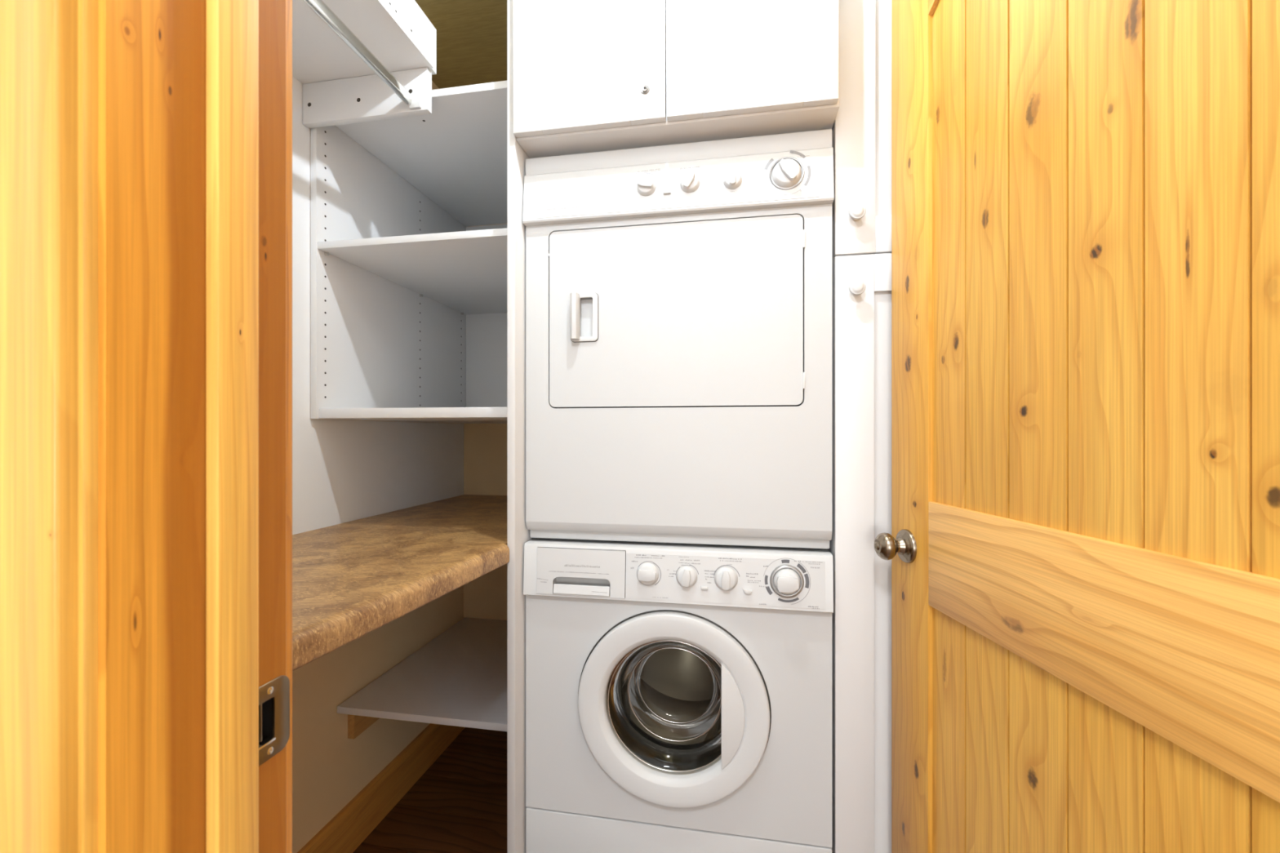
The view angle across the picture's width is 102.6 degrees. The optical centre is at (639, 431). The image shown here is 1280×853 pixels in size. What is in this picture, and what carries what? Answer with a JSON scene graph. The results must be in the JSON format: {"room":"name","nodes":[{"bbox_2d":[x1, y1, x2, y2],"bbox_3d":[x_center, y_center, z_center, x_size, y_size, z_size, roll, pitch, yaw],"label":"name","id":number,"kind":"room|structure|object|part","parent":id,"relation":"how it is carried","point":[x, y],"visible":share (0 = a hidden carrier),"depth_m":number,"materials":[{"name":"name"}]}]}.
{"room":"laundry room","nodes":[
{"label":"laundry room","id":0,"kind":"room"},
{"bbox_2d":[292,80,463,852],"bbox_3d":[-0.893,-0.044,1.304,0.098,2.440,1.552,0,0,10],"label":"wall","id":1,"kind":"structure","parent":0,"point":[330,768],"depth_m":1.42,"materials":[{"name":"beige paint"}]},
{"bbox_2d":[292,0,436,84],"bbox_3d":[-0.731,-0.935,0.902,0.354,0.130,0.813,0,0,10],"label":"shelf","id":2,"kind":"object","parent":1,"relation":"attached to","point":[398,33],"visible":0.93,"depth_m":1.16,"materials":[{"name":"white wood"}]},
{"bbox_2d":[302,66,431,128],"bbox_3d":[-0.674,-0.819,1.258,0.342,0.100,0.025,0,0,10],"label":"cleat","id":3,"kind":"object","parent":1,"relation":"attached to","point":[367,98],"visible":1,"depth_m":1.25,"materials":[{"name":"white wood"}]},
{"bbox_2d":[302,0,413,106],"bbox_3d":[-0.617,-0.793,0.855,0.014,0.030,0.760,0,0,10],"label":"closet rod","id":4,"kind":"object","parent":3,"relation":"attached to","point":[319,7],"visible":1,"depth_m":1.05,"materials":[{"name":"silver metal"}]},
{"bbox_2d":[408,97,421,109],"bbox_3d":[-0.537,-0.783,1.224,0.029,0.022,0.006,0,0,10],"label":"socket","id":5,"kind":"object","parent":3,"relation":"attached to","point":[415,102],"depth_m":1.22,"materials":[{"name":"grey plastic"}]},
{"bbox_2d":[292,75,463,534],"bbox_3d":[-0.844,-0.494,1.296,0.002,1.540,1.552,0,0,10],"label":"wall panel","id":6,"kind":"object","parent":1,"relation":"attached to","point":[344,471],"depth_m":1.39,"materials":[{"name":"white paint"}]},
{"bbox_2d":[297,723,465,852],"bbox_3d":[-0.836,1.109,1.294,0.018,0.133,1.552,0,0,10],"label":"baseboard","id":7,"kind":"structure","parent":1,"relation":"attached to","point":[353,824],"depth_m":1.55,"materials":[{"name":"brown wood"}]},
{"bbox_2d":[292,494,509,671],"bbox_3d":[-0.564,0.274,1.246,0.563,0.044,1.550,0,0,10],"label":"countertop","id":8,"kind":"structure","parent":1,"relation":"attached to","point":[351,580],"depth_m":1.00,"materials":[{"name":"brown laminate"}]},
{"bbox_2d":[310,80,506,423],"bbox_3d":[-0.500,-0.433,1.633,0.556,0.801,0.764,0,0,10],"label":"shelf unit","id":9,"kind":"object","parent":1,"relation":"attached to","point":[408,300],"visible":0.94,"depth_m":1.49,"materials":[{"name":"white wood"}]},
{"bbox_3d":[-0.764,-0.433,1.680,0.018,0.801,0.764,0,0,10],"label":"panel","id":10,"kind":"part","parent":9,"relation":"part of","materials":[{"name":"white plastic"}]},
{"bbox_3d":[-0.492,-0.475,1.623,0.537,0.018,0.741,0,0,10],"label":"shelf","id":11,"kind":"part","parent":9,"relation":"part of","materials":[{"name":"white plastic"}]},
{"bbox_3d":[-0.491,-0.047,1.625,0.537,0.025,0.737,0,0,10],"label":"shelf","id":12,"kind":"part","parent":9,"relation":"part of","materials":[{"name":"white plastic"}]},
{"bbox_3d":[-0.492,-0.823,1.621,0.537,0.018,0.744,0,0,10],"label":"shelf","id":13,"kind":"part","parent":9,"relation":"part of","materials":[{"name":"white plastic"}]},
{"bbox_3d":[-0.425,-0.423,1.999,0.537,0.781,0.018,0,0,10],"label":"panel","id":14,"kind":"part","parent":9,"relation":"part of","materials":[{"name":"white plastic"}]},
{"bbox_2d":[337,617,506,739],"bbox_3d":[-0.493,0.802,1.677,0.558,0.115,0.678,0,0,10],"label":"shelf","id":15,"kind":"object","parent":1,"relation":"attached to","point":[459,677],"visible":0.79,"depth_m":1.50,"materials":[{"name":"white wood"}]},
{"bbox_2d":[353,727,506,852],"bbox_3d":[-0.062,1.206,-0.349,3.200,0.060,4.810,0,0,10],"label":"floor","id":16,"kind":"structure","parent":0,"point":[459,805],"depth_m":1.60,"materials":[{"name":"black wood"}]},
{"bbox_2d":[506,0,534,852],"bbox_3d":[-0.220,-0.044,1.559,0.019,2.438,0.816,0,0,10],"label":"end panel","id":17,"kind":"object","parent":16,"relation":"on","point":[517,533],"visible":0.08,"depth_m":1.16,"materials":[{"name":"grey paint"}]},
{"bbox_2d":[523,537,833,852],"bbox_3d":[0.123,0.718,1.450,0.685,0.916,0.702,0,0,10],"label":"washer","id":18,"kind":"object","parent":16,"relation":"on","point":[678,696],"visible":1,"depth_m":1.14,"materials":[{"name":"white metal"}]},
{"bbox_2d":[537,570,608,592],"bbox_3d":[-0.154,0.340,1.165,0.170,0.042,0.004,0,0,10],"label":"print","id":19,"kind":"object","parent":18,"relation":"on","point":[545,579],"depth_m":1.17,"materials":[{"name":"grey plastic"}]},
{"bbox_3d":[-0.135,0.320,1.166,0.208,0.104,0.009,0,0,10],"label":"detergent drawer","id":20,"kind":"part","parent":18,"relation":"part of","materials":[{"name":"grey plastic"}]},
{"bbox_3d":[0.016,0.316,1.133,0.051,0.051,0.010,0,0,10],"label":"knob","id":21,"kind":"part","parent":18,"relation":"part of","materials":[{"name":"grey plastic"}]},
{"bbox_3d":[0.070,0.614,1.141,0.426,0.426,0.036,0,0,10],"label":"porthole door","id":22,"kind":"part","parent":18,"relation":"part of","materials":[{"name":"grey plastic"}]},
{"bbox_2d":[522,128,834,549],"bbox_3d":[0.123,-0.195,1.452,0.686,0.897,0.698,0,0,10],"label":"dryer","id":23,"kind":"object","parent":18,"relation":"on","point":[678,296],"visible":1,"depth_m":1.14,"materials":[{"name":"white metal"}]},
{"bbox_3d":[-0.128,-0.263,1.176,0.064,0.110,0.005,0,0,10],"label":"door handle","id":24,"kind":"part","parent":23,"relation":"part of","materials":[{"name":"grey plastic"}]},
{"bbox_3d":[0.013,-0.545,1.135,0.044,0.044,0.012,0,0,10],"label":"knob","id":25,"kind":"part","parent":23,"relation":"part of","materials":[{"name":"grey plastic"}]},
{"bbox_2d":[662,190,671,194],"bbox_3d":[0.059,-0.528,1.128,0.018,0.006,0.006,0,0,10],"label":"switch","id":26,"kind":"object","parent":23,"relation":"attached to","point":[664,192],"depth_m":1.13,"materials":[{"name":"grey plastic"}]},
{"bbox_3d":[0.070,-0.261,1.153,0.567,0.408,0.020,0,0,10],"label":"door","id":27,"kind":"part","parent":23,"relation":"part of","materials":[{"name":"white metal"}]},
{"bbox_2d":[543,155,809,212],"bbox_3d":[0.069,-0.545,1.131,0.587,0.081,0.007,0,0,10],"label":"print","id":28,"kind":"object","parent":23,"relation":"attached to","point":[758,178],"depth_m":1.13,"materials":[{"name":"grey"}]},
{"bbox_3d":[0.108,-0.545,1.118,0.044,0.044,0.013,0,0,10],"label":"knob","id":29,"kind":"part","parent":23,"relation":"part of","materials":[{"name":"grey plastic"}]},
{"bbox_3d":[0.199,-0.544,1.102,0.041,0.041,0.012,0,0,10],"label":"knob","id":30,"kind":"part","parent":23,"relation":"part of","materials":[{"name":"grey plastic"}]},
{"bbox_3d":[0.071,1.024,1.154,0.685,0.280,0.023,0,0,10],"label":"kick panel","id":31,"kind":"part","parent":18,"relation":"part of","materials":[{"name":"white metal"}]},
{"bbox_3d":[0.101,0.318,1.119,0.047,0.047,0.010,0,0,10],"label":"knob","id":32,"kind":"part","parent":18,"relation":"part of","materials":[{"name":"grey plastic"}]},
{"bbox_2d":[631,554,819,608],"bbox_3d":[0.181,0.322,1.109,0.410,0.098,0.005,0,0,10],"label":"print","id":33,"kind":"object","parent":18,"relation":"attached to","point":[753,577],"depth_m":1.11,"materials":[{"name":"grey plastic"}]},
{"bbox_3d":[0.185,0.318,1.104,0.051,0.051,0.010,0,0,10],"label":"knob","id":34,"kind":"part","parent":18,"relation":"part of","materials":[{"name":"grey plastic"}]},
{"bbox_3d":[0.202,0.614,1.113,0.050,0.232,0.028,0,0,10],"label":"handle plate","id":35,"kind":"part","parent":18,"relation":"part of","materials":[{"name":"grey plastic"}]},
{"bbox_2d":[827,0,891,852],"bbox_3d":[0.696,-0.044,1.412,0.440,2.438,0.786,0,0,10],"label":"tall cabinet","id":36,"kind":"object","parent":16,"relation":"on","point":[861,130],"visible":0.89,"depth_m":1.08,"materials":[{"name":"grey paint"}]},
{"bbox_3d":[0.452,-0.300,1.069,0.033,0.033,0.026,0,0,10],"label":"knob","id":37,"kind":"part","parent":36,"relation":"part of","materials":[{"name":"grey plastic"}]},
{"bbox_3d":[0.452,-0.457,1.069,0.033,0.033,0.026,0,0,10],"label":"knob","id":38,"kind":"part","parent":36,"relation":"part of","materials":[{"name":"grey plastic"}]},
{"bbox_3d":[0.623,-0.334,1.062,0.263,0.078,0.019,0,0,10],"label":"rail","id":39,"kind":"part","parent":36,"relation":"part of","materials":[{"name":"grey paint"}]},
{"bbox_3d":[0.624,-0.415,1.062,0.260,0.076,0.019,0,0,10],"label":"rail","id":40,"kind":"part","parent":36,"relation":"part of","materials":[{"name":"grey paint"}]},
{"bbox_3d":[0.624,0.355,1.066,0.271,1.309,0.006,0,0,10],"label":"panel","id":41,"kind":"part","parent":36,"relation":"part of","materials":[{"name":"grey paint"}]},
{"bbox_3d":[0.625,-0.808,1.065,0.268,0.720,0.006,0,0,10],"label":"panel","id":42,"kind":"part","parent":36,"relation":"part of","materials":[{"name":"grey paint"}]},
{"bbox_2d":[414,0,506,88],"bbox_3d":[0.011,-1.294,1.195,1.915,0.060,1.652,0,0,10],"label":"ceiling","id":43,"kind":"structure","parent":0,"point":[472,34],"depth_m":1.65,"materials":[{"name":"brown wood"}]},
{"bbox_2d":[463,223,506,620],"bbox_3d":[0.146,-0.044,1.960,1.915,2.440,0.100,0,0,10],"label":"wall","id":44,"kind":"structure","parent":0,"point":[485,445],"depth_m":2.04,"materials":[{"name":"beige paint"}]},
{"bbox_2d":[513,0,839,158],"bbox_3d":[0.131,-0.962,1.487,0.695,0.603,0.834,0,0,10],"label":"upper cabinet","id":45,"kind":"object","parent":44,"relation":"attached to","point":[589,76],"visible":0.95,"depth_m":1.09,"materials":[{"name":"grey paint"}]},
{"bbox_3d":[-0.118,-0.704,1.122,0.199,0.078,0.019,0,0,10],"label":"rail","id":46,"kind":"part","parent":45,"relation":"part of","materials":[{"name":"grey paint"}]},
{"bbox_3d":[-0.118,-0.955,1.124,0.207,0.431,0.006,0,0,10],"label":"panel","id":47,"kind":"part","parent":45,"relation":"part of","materials":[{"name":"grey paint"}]},
{"bbox_3d":[0.233,-0.955,1.062,0.210,0.431,0.006,0,0,10],"label":"panel","id":48,"kind":"part","parent":45,"relation":"part of","materials":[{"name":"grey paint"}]},
{"bbox_3d":[0.232,-0.704,1.060,0.202,0.078,0.019,0,0,10],"label":"rail","id":49,"kind":"part","parent":45,"relation":"part of","materials":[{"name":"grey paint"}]},
{"bbox_3d":[0.051,-0.044,0.290,3.000,2.440,0.116,0,0,10],"label":"wall","id":50,"kind":"structure","parent":0,"visible":0},
{"bbox_2d":[0,0,292,852],"bbox_3d":[0.147,0.087,0.274,1.077,2.178,0.158,0,0,10],"label":"trim","id":51,"kind":"structure","parent":50,"relation":"attached to","point":[146,145],"depth_m":0.31,"materials":[{"name":"brown wood"}]},
{"bbox_3d":[-0.353,0.087,0.292,0.085,2.178,0.021,0,0,10],"label":"hall casing","id":52,"kind":"part","parent":51,"relation":"part of","materials":[{"name":"brown wood"}]},
{"bbox_3d":[-0.286,0.223,0.396,0.002,0.059,0.036,0,0,10],"label":"strike plate","id":53,"kind":"part","parent":51,"relation":"part of","materials":[{"name":"silver metal"}]},
{"bbox_3d":[-0.329,0.087,0.427,0.085,2.178,0.021,0,0,10],"label":"closet casing","id":54,"kind":"part","parent":51,"relation":"part of","materials":[{"name":"brown wood"}]},
{"bbox_2d":[874,0,1279,852],"bbox_3d":[0.544,0.132,0.638,0.160,2.072,0.835,0,0,-2],"label":"door","id":55,"kind":"structure","parent":50,"relation":"in","point":[1082,547],"depth_m":0.61,"materials":[{"name":"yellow wood"}]},
{"bbox_3d":[0.481,0.220,0.986,0.058,0.052,0.052,0,0,-2],"label":"knob","id":56,"kind":"part","parent":55,"relation":"part of","materials":[{"name":"silver metal"}]},
{"bbox_3d":[0.545,-0.826,0.639,0.035,0.156,0.563,0,0,-2],"label":"rail","id":57,"kind":"part","parent":55,"relation":"part of","materials":[{"name":"yellow wood"}]},
{"bbox_3d":[0.545,0.218,0.639,0.035,0.186,0.563,0,0,-2],"label":"rail","id":58,"kind":"part","parent":55,"relation":"part of","materials":[{"name":"brown wood"}]}
]}

